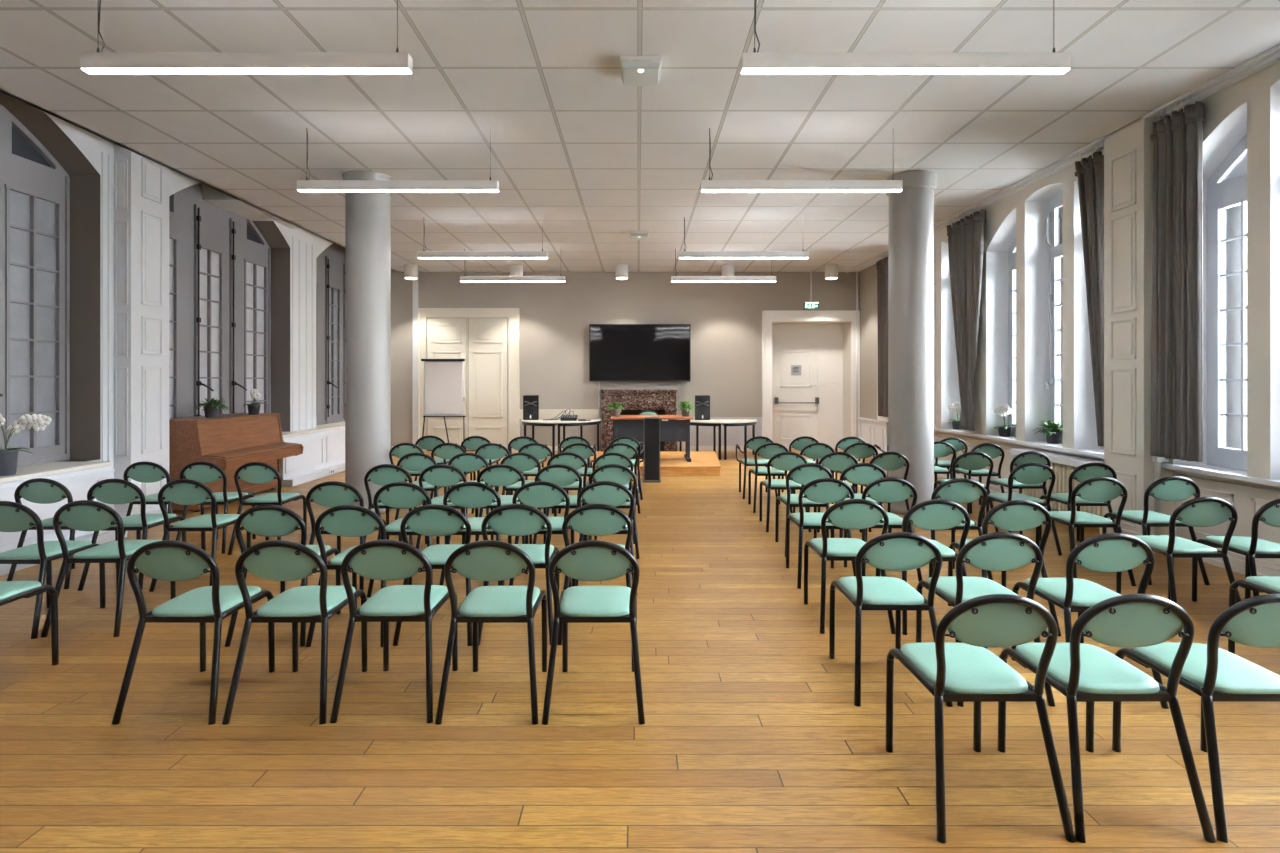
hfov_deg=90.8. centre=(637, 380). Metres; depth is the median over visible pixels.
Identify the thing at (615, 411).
potted plant
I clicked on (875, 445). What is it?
armchair
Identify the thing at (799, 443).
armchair
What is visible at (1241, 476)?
trim
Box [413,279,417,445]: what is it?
trim
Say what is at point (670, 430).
desk
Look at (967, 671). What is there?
chair
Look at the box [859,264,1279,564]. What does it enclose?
wall
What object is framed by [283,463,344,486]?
baseboard
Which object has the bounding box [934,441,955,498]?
chair
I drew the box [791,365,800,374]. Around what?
door sign
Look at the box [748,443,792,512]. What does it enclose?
chair
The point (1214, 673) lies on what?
chair
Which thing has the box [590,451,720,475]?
stage platform
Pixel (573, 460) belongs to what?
chair
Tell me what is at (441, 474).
chair
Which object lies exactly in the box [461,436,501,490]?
chair
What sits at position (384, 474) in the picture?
chair
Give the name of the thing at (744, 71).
diffuser
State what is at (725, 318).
wall
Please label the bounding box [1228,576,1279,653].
chair
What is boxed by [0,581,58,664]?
chair
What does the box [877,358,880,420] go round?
trim
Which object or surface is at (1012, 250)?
window
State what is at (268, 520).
chair
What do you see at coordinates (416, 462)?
chair
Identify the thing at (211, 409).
potted plant
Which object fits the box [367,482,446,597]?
chair
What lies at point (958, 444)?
chair
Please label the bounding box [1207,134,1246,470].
window
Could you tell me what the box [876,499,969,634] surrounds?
chair
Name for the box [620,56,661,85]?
emergency light
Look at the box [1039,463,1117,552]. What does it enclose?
chair
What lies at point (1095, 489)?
chair
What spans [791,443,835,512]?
chair
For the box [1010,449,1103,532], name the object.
radiator
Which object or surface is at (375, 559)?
chair
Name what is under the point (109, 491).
chair
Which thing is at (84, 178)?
trim
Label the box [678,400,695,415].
potted plant
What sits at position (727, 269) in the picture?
recessed light
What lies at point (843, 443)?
armchair
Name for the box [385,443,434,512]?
chair
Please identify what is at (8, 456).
potted orchid
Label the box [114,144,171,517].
wall panel
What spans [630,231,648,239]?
emergency light
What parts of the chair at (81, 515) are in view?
leg, backrest, frame, leg, seat, leg, leg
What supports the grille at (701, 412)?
attached to the loudspeaker at (702, 402)
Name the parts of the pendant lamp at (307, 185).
power cord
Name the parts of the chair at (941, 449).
seat, backrest, frame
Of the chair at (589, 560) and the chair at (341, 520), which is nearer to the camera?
the chair at (589, 560)
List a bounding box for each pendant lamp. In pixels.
[80,0,411,73]
[297,128,498,191]
[418,217,547,258]
[460,270,564,281]
[671,249,775,281]
[679,217,808,258]
[701,128,902,191]
[741,0,1070,73]
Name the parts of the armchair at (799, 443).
frame, backrest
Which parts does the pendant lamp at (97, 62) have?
power cord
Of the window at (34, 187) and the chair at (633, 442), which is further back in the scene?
the chair at (633, 442)
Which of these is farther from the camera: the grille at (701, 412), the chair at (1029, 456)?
the grille at (701, 412)
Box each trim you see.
[0,92,344,458]
[0,466,114,552]
[101,152,110,465]
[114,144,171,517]
[202,183,299,227]
[281,428,344,486]
[292,237,313,430]
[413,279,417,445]
[418,308,519,450]
[520,409,598,418]
[685,417,761,445]
[762,310,859,439]
[846,44,1279,272]
[859,417,887,453]
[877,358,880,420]
[880,419,1279,486]
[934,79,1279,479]
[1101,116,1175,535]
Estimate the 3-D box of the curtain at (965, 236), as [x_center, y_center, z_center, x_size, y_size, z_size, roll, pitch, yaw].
[4.360,-0.801,8.390,0.133,2.907,0.824,0,0,0]
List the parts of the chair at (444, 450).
backrest, frame, leg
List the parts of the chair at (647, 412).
backrest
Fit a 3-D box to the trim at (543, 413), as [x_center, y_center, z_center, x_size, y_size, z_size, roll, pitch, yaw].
[-1.615,0.688,13.076,1.670,0.205,0.008,0,0,0]
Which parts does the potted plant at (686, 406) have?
pot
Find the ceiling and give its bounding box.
[0,0,1279,271]
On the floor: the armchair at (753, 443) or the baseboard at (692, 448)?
the armchair at (753, 443)
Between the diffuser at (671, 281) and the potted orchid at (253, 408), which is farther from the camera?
the diffuser at (671, 281)
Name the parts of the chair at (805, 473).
leg, leg, seat, backrest, frame, leg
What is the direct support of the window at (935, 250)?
in the wall at (1254, 89)
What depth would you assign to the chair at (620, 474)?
5.18 m
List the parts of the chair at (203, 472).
leg, backrest, frame, leg, seat, leg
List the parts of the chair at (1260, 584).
seat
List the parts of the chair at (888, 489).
leg, leg, frame, seat, backrest, leg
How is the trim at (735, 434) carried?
attached to the wall at (725, 318)
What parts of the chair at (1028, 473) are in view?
leg, seat, backrest, frame, leg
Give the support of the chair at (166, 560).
on the floor
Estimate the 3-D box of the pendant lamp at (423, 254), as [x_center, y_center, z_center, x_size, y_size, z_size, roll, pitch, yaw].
[-2.140,-1.978,8.720,1.785,0.565,0.068,0,0,0]
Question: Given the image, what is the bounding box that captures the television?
[589,324,690,380]
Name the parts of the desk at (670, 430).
modesty panel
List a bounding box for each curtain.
[876,253,887,416]
[947,208,985,430]
[1075,141,1103,446]
[1151,92,1204,461]
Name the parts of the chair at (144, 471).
leg, backrest, frame, seat, leg, leg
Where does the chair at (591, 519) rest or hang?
on the floor
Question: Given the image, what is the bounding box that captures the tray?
[423,416,465,416]
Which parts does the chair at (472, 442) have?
backrest, frame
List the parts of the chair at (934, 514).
leg, leg, frame, backrest, seat, leg, leg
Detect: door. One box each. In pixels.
[427,318,507,450]
[772,324,842,447]
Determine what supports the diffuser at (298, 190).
attached to the pendant lamp at (307, 185)
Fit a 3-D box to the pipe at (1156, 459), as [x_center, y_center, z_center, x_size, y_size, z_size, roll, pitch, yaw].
[4.415,-0.400,5.325,0.110,3.660,0.050,0,0,0]
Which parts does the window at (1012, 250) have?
sash, pane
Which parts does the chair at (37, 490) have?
leg, backrest, frame, seat, leg, leg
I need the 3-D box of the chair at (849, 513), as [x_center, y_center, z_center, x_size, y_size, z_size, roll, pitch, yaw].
[1.264,1.067,3.865,0.438,0.773,0.513,0,0,0]
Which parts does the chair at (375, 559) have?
leg, leg, backrest, frame, seat, leg, leg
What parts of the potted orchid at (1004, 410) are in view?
pot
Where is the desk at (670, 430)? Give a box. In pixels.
[611,415,692,461]
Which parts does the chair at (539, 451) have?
seat, backrest, frame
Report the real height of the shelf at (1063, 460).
0.065 m
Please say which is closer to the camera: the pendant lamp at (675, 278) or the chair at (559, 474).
the chair at (559, 474)
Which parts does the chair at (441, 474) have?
leg, leg, backrest, frame, seat, leg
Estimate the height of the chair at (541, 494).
0.773 m
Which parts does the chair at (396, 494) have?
leg, seat, backrest, frame, leg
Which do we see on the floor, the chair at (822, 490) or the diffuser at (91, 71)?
the chair at (822, 490)
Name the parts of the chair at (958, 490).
leg, frame, backrest, leg, seat, leg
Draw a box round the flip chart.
[421,359,465,449]
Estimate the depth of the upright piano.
7.38 m
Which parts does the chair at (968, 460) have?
leg, seat, backrest, frame, leg, leg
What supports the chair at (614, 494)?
on the floor
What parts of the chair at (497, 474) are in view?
leg, backrest, frame, seat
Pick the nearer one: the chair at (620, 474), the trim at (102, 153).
the chair at (620, 474)
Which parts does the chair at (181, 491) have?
leg, backrest, frame, leg, seat, leg, leg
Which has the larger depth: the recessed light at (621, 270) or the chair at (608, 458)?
the recessed light at (621, 270)
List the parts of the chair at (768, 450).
leg, leg, seat, frame, backrest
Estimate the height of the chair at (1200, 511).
0.773 m
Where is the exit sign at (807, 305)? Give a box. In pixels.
[804,270,818,308]
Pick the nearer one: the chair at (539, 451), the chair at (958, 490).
the chair at (958, 490)
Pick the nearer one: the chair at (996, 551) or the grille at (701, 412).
the chair at (996, 551)
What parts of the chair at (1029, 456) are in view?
leg, seat, backrest, frame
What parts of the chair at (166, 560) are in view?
leg, backrest, frame, leg, seat, leg, leg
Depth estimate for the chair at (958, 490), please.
4.44 m
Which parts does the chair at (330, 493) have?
leg, backrest, frame, leg, leg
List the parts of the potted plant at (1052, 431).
pot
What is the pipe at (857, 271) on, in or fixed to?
attached to the wall at (725, 318)
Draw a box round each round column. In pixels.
[342,170,392,513]
[886,170,936,514]
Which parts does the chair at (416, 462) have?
leg, backrest, frame, seat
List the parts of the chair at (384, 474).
leg, backrest, frame, leg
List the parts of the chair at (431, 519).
leg, backrest, frame, seat, leg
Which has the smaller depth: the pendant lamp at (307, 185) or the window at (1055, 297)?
the pendant lamp at (307, 185)
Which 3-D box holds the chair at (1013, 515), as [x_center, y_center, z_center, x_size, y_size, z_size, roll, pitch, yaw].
[2.187,1.067,3.831,0.438,0.773,0.513,0,0,0]
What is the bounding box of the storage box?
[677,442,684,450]
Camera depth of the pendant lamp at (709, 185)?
5.61 m
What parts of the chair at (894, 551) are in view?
leg, leg, seat, frame, backrest, leg, leg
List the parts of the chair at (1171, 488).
leg, seat, leg, frame, backrest, leg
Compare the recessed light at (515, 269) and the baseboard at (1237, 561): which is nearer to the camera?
the baseboard at (1237, 561)
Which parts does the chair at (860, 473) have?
leg, seat, backrest, frame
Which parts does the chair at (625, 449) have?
backrest, frame, leg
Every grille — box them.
[524,407,536,418]
[696,407,708,418]
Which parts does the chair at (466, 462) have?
backrest, frame, seat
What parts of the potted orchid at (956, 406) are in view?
pot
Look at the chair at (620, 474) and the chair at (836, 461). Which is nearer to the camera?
the chair at (620, 474)
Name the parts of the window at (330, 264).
pane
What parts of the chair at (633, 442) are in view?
frame, backrest, leg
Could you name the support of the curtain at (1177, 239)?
hanging from the wall at (1246, 498)
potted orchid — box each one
[0,413,51,475]
[243,389,267,414]
[948,402,961,429]
[994,404,1015,436]
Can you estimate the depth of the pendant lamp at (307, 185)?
5.61 m
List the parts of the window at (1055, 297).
stay arm, sash, pane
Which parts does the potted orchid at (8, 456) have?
stem, pot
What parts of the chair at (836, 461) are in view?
backrest, frame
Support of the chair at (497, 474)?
on the floor
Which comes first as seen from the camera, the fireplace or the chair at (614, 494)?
the chair at (614, 494)
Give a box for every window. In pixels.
[0,105,69,466]
[169,183,270,418]
[316,243,344,424]
[934,250,935,424]
[1008,238,1015,436]
[1046,190,1062,443]
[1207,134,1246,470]
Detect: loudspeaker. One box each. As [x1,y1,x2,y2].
[523,395,538,419]
[695,395,709,419]
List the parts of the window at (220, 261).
pane, handle, pane, fanlight pane, handle, pane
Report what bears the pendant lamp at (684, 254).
hanging from the ceiling
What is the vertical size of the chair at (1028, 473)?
0.773 m
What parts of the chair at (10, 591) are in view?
seat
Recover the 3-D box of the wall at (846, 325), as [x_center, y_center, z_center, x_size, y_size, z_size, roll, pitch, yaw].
[3.596,0.087,13.350,1.757,2.725,0.541,0,0,0]
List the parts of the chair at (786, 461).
leg, leg, seat, frame, backrest, leg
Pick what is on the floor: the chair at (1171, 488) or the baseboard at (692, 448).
the chair at (1171, 488)
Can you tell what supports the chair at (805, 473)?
on the floor
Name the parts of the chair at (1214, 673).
leg, leg, seat, leg, frame, backrest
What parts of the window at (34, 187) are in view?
fanlight pane, pane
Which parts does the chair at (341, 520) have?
leg, leg, seat, backrest, frame, leg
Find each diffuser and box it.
[82,69,410,73]
[298,190,497,191]
[419,258,547,258]
[460,281,564,281]
[671,281,775,281]
[679,258,807,258]
[702,190,901,191]
[742,69,1068,73]
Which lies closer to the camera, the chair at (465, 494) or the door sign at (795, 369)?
the chair at (465, 494)
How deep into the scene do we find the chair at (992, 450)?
6.96 m
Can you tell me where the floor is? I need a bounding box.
[0,448,1279,852]
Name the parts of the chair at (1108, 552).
leg, leg, seat, leg, frame, backrest, leg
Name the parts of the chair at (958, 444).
seat, frame, backrest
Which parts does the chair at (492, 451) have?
backrest, frame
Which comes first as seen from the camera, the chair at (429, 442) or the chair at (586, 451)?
the chair at (586, 451)
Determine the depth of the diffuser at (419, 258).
8.73 m
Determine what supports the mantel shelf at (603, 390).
attached to the fireplace
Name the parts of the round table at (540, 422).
leg, leg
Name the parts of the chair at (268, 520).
leg, backrest, frame, leg, leg, seat, leg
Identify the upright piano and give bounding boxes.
[169,413,302,511]
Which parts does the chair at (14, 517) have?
backrest, frame, leg, seat, leg, leg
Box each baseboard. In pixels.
[0,530,127,575]
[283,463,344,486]
[391,446,751,450]
[934,473,1279,575]
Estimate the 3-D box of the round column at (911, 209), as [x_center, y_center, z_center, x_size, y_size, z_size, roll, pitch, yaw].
[3.035,-0.404,7.020,0.524,3.708,0.524,0,0,0]
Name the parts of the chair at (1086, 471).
leg, leg, seat, leg, frame, backrest, leg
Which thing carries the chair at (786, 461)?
on the floor
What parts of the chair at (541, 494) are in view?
leg, leg, backrest, frame, seat, leg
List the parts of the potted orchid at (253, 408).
pot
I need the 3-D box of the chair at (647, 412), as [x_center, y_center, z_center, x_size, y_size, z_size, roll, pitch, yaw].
[0.190,0.921,11.277,0.438,0.773,0.513,0,0,0]
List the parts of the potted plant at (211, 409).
pot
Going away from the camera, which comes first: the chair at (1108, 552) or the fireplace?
the chair at (1108, 552)
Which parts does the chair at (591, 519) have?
leg, leg, backrest, frame, leg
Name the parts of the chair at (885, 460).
backrest, frame, leg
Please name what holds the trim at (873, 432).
attached to the wall at (1246, 498)
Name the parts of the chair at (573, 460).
backrest, frame, seat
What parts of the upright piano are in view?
panel, lid, panel, panel, key lid, panel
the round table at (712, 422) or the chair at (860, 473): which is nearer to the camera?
the chair at (860, 473)
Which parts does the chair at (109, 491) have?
leg, backrest, frame, leg, leg, seat, leg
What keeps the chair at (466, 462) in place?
on the floor
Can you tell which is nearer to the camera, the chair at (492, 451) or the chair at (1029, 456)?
the chair at (1029, 456)
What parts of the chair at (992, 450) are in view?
leg, leg, seat, frame, backrest, leg, leg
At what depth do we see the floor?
2.64 m
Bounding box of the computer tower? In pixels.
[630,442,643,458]
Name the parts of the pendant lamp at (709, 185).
power cord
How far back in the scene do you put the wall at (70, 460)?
6.21 m
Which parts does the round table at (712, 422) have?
leg, leg, leg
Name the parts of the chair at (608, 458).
backrest, frame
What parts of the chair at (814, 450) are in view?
backrest, frame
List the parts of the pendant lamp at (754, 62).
power cord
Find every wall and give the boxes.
[45,112,332,465]
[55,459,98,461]
[391,269,858,450]
[772,322,850,437]
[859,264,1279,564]
[881,61,1279,488]
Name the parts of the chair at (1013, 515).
leg, leg, frame, backrest, leg, leg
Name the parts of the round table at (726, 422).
leg, leg, leg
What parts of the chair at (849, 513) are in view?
leg, leg, seat, backrest, frame, leg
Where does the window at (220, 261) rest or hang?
in the wall at (91, 145)
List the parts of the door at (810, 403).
fixed panel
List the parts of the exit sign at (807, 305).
rod, panel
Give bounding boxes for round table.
[521,419,560,455]
[556,419,600,452]
[677,419,722,459]
[717,419,756,459]
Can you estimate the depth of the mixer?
12.18 m
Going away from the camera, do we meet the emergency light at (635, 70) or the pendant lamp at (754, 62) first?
the pendant lamp at (754, 62)
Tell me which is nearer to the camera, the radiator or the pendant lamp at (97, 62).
the pendant lamp at (97, 62)
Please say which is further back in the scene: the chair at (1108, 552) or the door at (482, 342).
the door at (482, 342)
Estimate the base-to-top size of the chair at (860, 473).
0.773 m
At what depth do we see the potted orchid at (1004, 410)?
7.92 m
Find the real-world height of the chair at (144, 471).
0.773 m
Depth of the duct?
13.06 m
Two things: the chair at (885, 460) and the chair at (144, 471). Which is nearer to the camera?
the chair at (144, 471)
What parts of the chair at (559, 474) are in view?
leg, leg, backrest, frame, seat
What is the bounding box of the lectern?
[643,417,660,482]
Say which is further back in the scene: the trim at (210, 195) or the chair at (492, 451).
the trim at (210, 195)
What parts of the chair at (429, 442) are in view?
backrest, frame, seat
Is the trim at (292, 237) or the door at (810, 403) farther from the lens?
the door at (810, 403)
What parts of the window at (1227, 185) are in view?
sash, pane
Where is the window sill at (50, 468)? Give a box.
[0,462,111,482]
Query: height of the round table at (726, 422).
0.690 m
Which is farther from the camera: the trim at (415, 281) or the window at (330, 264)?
the trim at (415, 281)
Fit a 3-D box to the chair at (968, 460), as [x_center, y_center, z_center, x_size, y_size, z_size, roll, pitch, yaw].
[3.250,1.067,6.308,0.438,0.773,0.513,0,0,1]
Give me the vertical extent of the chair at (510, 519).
0.773 m
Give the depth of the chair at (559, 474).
5.18 m
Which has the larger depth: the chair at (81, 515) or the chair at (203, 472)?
the chair at (203, 472)
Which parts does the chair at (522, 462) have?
backrest, seat, frame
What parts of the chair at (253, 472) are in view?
leg, backrest, frame, seat, leg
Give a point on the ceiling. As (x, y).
(601, 159)
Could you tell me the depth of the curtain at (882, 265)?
11.21 m
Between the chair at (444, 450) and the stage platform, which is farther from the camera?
the stage platform
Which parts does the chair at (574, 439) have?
backrest, frame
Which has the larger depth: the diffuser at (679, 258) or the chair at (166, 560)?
the diffuser at (679, 258)
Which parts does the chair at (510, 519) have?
leg, frame, backrest, seat, leg, leg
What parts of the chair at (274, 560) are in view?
leg, leg, backrest, frame, seat, leg, leg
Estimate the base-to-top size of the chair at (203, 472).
0.773 m
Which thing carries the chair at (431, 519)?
on the floor
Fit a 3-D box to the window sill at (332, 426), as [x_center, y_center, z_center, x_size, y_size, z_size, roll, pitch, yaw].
[-5.175,0.767,10.430,0.550,0.035,3.540,0,0,0]
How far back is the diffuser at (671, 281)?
10.76 m
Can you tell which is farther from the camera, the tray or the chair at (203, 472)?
the tray
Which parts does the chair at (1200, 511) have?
leg, leg, seat, leg, frame, backrest, leg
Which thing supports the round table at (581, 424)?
on the floor
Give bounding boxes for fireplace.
[601,389,676,450]
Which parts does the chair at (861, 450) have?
backrest, frame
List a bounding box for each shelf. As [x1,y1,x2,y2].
[601,389,676,392]
[1010,449,1103,466]
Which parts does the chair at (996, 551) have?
leg, leg, seat, frame, backrest, leg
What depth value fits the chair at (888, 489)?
4.48 m
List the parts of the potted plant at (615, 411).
pot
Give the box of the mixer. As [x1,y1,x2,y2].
[544,409,576,420]
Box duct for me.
[599,382,599,445]
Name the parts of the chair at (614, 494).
leg, backrest, frame, leg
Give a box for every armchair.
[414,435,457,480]
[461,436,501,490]
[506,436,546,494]
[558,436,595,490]
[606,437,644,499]
[736,436,777,498]
[782,436,818,493]
[835,437,865,478]
[873,444,887,476]
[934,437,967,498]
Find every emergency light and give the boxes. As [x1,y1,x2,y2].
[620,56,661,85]
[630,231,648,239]
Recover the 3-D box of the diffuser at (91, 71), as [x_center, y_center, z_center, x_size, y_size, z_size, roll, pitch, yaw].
[-2.140,-1.698,3.460,1.777,0.007,0.052,0,0,0]
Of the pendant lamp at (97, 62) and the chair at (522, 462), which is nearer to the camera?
the pendant lamp at (97, 62)
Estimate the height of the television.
1.180 m
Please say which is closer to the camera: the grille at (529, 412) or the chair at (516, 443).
the chair at (516, 443)
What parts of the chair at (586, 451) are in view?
backrest, frame, seat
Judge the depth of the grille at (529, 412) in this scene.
12.27 m
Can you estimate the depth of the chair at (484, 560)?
2.73 m
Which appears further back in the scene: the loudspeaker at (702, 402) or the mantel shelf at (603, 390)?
the mantel shelf at (603, 390)
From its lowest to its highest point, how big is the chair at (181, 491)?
0.773 m
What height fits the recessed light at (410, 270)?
0.262 m
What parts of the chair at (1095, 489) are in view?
leg, leg, seat, leg, frame, backrest, leg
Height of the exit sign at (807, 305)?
0.789 m
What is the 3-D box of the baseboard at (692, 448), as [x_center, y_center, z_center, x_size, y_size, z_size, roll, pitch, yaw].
[-1.265,1.400,13.068,7.670,0.100,0.025,0,0,0]
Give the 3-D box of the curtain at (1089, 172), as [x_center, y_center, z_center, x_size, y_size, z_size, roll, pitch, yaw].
[4.370,-0.822,6.042,0.139,2.865,0.419,0,0,0]
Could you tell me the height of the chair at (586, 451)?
0.773 m
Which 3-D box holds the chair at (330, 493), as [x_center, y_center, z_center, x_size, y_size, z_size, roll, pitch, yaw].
[-2.074,1.067,4.504,0.438,0.773,0.513,0,0,0]
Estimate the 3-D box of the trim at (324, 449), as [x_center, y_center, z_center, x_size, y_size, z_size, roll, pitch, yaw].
[-5.152,1.117,10.430,0.595,0.665,3.540,0,0,0]
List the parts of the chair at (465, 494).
leg, leg, backrest, frame, seat, leg, leg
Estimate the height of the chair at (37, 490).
0.773 m
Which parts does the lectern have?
panel, plate, panel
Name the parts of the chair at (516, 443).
backrest, frame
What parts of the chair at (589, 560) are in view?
leg, leg, backrest, frame, seat, leg, leg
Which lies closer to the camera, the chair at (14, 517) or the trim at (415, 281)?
the chair at (14, 517)
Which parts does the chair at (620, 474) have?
backrest, frame, leg, leg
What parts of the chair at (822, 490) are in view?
leg, leg, seat, frame, backrest, leg, leg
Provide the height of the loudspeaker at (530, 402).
0.480 m
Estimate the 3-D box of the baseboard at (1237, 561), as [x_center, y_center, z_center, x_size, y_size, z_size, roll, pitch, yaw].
[4.555,1.383,4.700,0.050,0.135,13.800,0,0,0]
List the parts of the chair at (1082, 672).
leg, leg, seat, leg, frame, backrest, leg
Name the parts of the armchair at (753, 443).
armrest, leg, leg, seat, backrest, frame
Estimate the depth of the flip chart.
12.41 m
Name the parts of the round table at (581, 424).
leg, leg, leg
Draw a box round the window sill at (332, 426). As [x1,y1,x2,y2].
[282,422,344,437]
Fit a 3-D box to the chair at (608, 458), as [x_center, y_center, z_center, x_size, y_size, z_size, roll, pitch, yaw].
[-0.238,1.067,6.215,0.438,0.773,0.513,0,0,0]
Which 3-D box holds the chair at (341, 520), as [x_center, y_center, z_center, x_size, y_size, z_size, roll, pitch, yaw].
[-1.594,1.067,3.688,0.438,0.773,0.513,0,0,0]
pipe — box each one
[856,271,857,436]
[1152,116,1169,535]
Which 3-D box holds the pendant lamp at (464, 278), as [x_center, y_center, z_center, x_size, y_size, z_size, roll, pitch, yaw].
[-2.140,-1.978,10.780,1.785,0.565,0.068,0,0,0]
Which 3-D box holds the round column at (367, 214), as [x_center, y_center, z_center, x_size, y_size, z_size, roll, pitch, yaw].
[-3.000,-0.404,7.020,0.524,3.708,0.524,0,0,0]
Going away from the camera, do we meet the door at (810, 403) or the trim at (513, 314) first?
the trim at (513, 314)
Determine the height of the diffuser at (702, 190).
0.007 m
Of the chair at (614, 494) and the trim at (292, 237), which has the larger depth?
the trim at (292, 237)
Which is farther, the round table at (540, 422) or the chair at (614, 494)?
the round table at (540, 422)
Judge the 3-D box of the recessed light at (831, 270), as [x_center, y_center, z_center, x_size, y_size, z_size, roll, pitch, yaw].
[3.772,-2.127,12.300,0.248,0.262,0.248,0,0,0]
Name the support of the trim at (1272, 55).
attached to the wall at (1246, 498)
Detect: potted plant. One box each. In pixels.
[196,398,230,417]
[606,401,623,415]
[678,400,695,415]
[1033,420,1062,443]
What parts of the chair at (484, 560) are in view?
leg, leg, backrest, frame, seat, leg, leg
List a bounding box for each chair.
[0,501,105,638]
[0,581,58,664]
[7,478,117,588]
[41,500,175,636]
[77,479,185,590]
[111,540,274,724]
[123,461,203,539]
[149,479,250,591]
[176,462,255,553]
[222,540,367,724]
[225,504,340,646]
[227,462,306,554]
[300,481,386,590]
[305,505,411,646]
[330,540,457,723]
[364,464,426,545]
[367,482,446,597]
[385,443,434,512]
[393,504,483,645]
[395,453,449,519]
[416,464,477,548]
[430,443,475,512]
[435,540,546,724]
[439,482,511,585]
[448,453,497,514]
[471,443,515,513]
[475,464,531,543]
[478,504,559,644]
[500,453,540,510]
[509,481,573,587]
[518,443,553,513]
[533,464,584,543]
[542,540,644,724]
[547,452,588,516]
[557,504,632,644]
[558,443,595,513]
[576,481,637,595]
[588,464,639,558]
[592,453,633,519]
[603,443,639,513]
[638,410,657,419]
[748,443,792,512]
[759,452,810,531]
[775,463,834,556]
[786,478,855,588]
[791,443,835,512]
[804,499,894,633]
[808,452,861,532]
[826,463,887,541]
[829,532,952,706]
[831,442,877,503]
[844,477,921,581]
[855,452,913,531]
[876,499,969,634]
[885,594,1075,842]
[907,478,992,579]
[916,532,1055,706]
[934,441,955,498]
[934,452,998,531]
[948,500,1060,635]
[950,443,1004,513]
[982,463,1061,555]
[986,451,1050,513]
[998,594,1215,842]
[1011,533,1168,708]
[1036,477,1135,585]
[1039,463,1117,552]
[1102,476,1209,584]
[1112,594,1279,842]
[1116,497,1240,602]
[1191,498,1279,601]
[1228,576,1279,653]
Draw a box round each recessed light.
[404,264,417,278]
[510,264,522,275]
[615,264,627,278]
[722,264,733,275]
[825,264,837,278]
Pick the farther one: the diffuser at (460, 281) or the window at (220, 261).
the diffuser at (460, 281)
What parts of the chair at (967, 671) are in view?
leg, leg, seat, frame, backrest, leg, leg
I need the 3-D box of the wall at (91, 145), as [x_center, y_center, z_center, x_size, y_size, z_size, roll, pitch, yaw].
[-5.150,-0.710,5.440,0.001,4.320,15.280,0,0,0]
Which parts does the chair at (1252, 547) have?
leg, seat, leg, leg, frame, backrest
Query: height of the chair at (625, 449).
0.773 m
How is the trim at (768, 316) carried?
attached to the wall at (725, 318)
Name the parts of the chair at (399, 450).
backrest, frame, seat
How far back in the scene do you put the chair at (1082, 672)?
2.05 m
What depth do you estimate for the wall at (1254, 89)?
4.72 m
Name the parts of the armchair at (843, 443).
backrest, frame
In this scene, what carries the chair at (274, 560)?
on the floor
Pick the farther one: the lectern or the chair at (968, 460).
the lectern
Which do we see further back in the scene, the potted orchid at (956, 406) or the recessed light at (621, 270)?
the recessed light at (621, 270)
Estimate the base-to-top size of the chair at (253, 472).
0.773 m
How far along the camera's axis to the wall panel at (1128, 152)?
5.53 m
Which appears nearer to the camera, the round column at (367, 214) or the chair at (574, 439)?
the round column at (367, 214)
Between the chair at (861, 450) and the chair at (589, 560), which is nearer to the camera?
the chair at (589, 560)
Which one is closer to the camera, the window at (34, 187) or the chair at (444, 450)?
the window at (34, 187)
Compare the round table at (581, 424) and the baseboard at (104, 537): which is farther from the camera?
the round table at (581, 424)
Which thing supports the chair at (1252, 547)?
on the floor

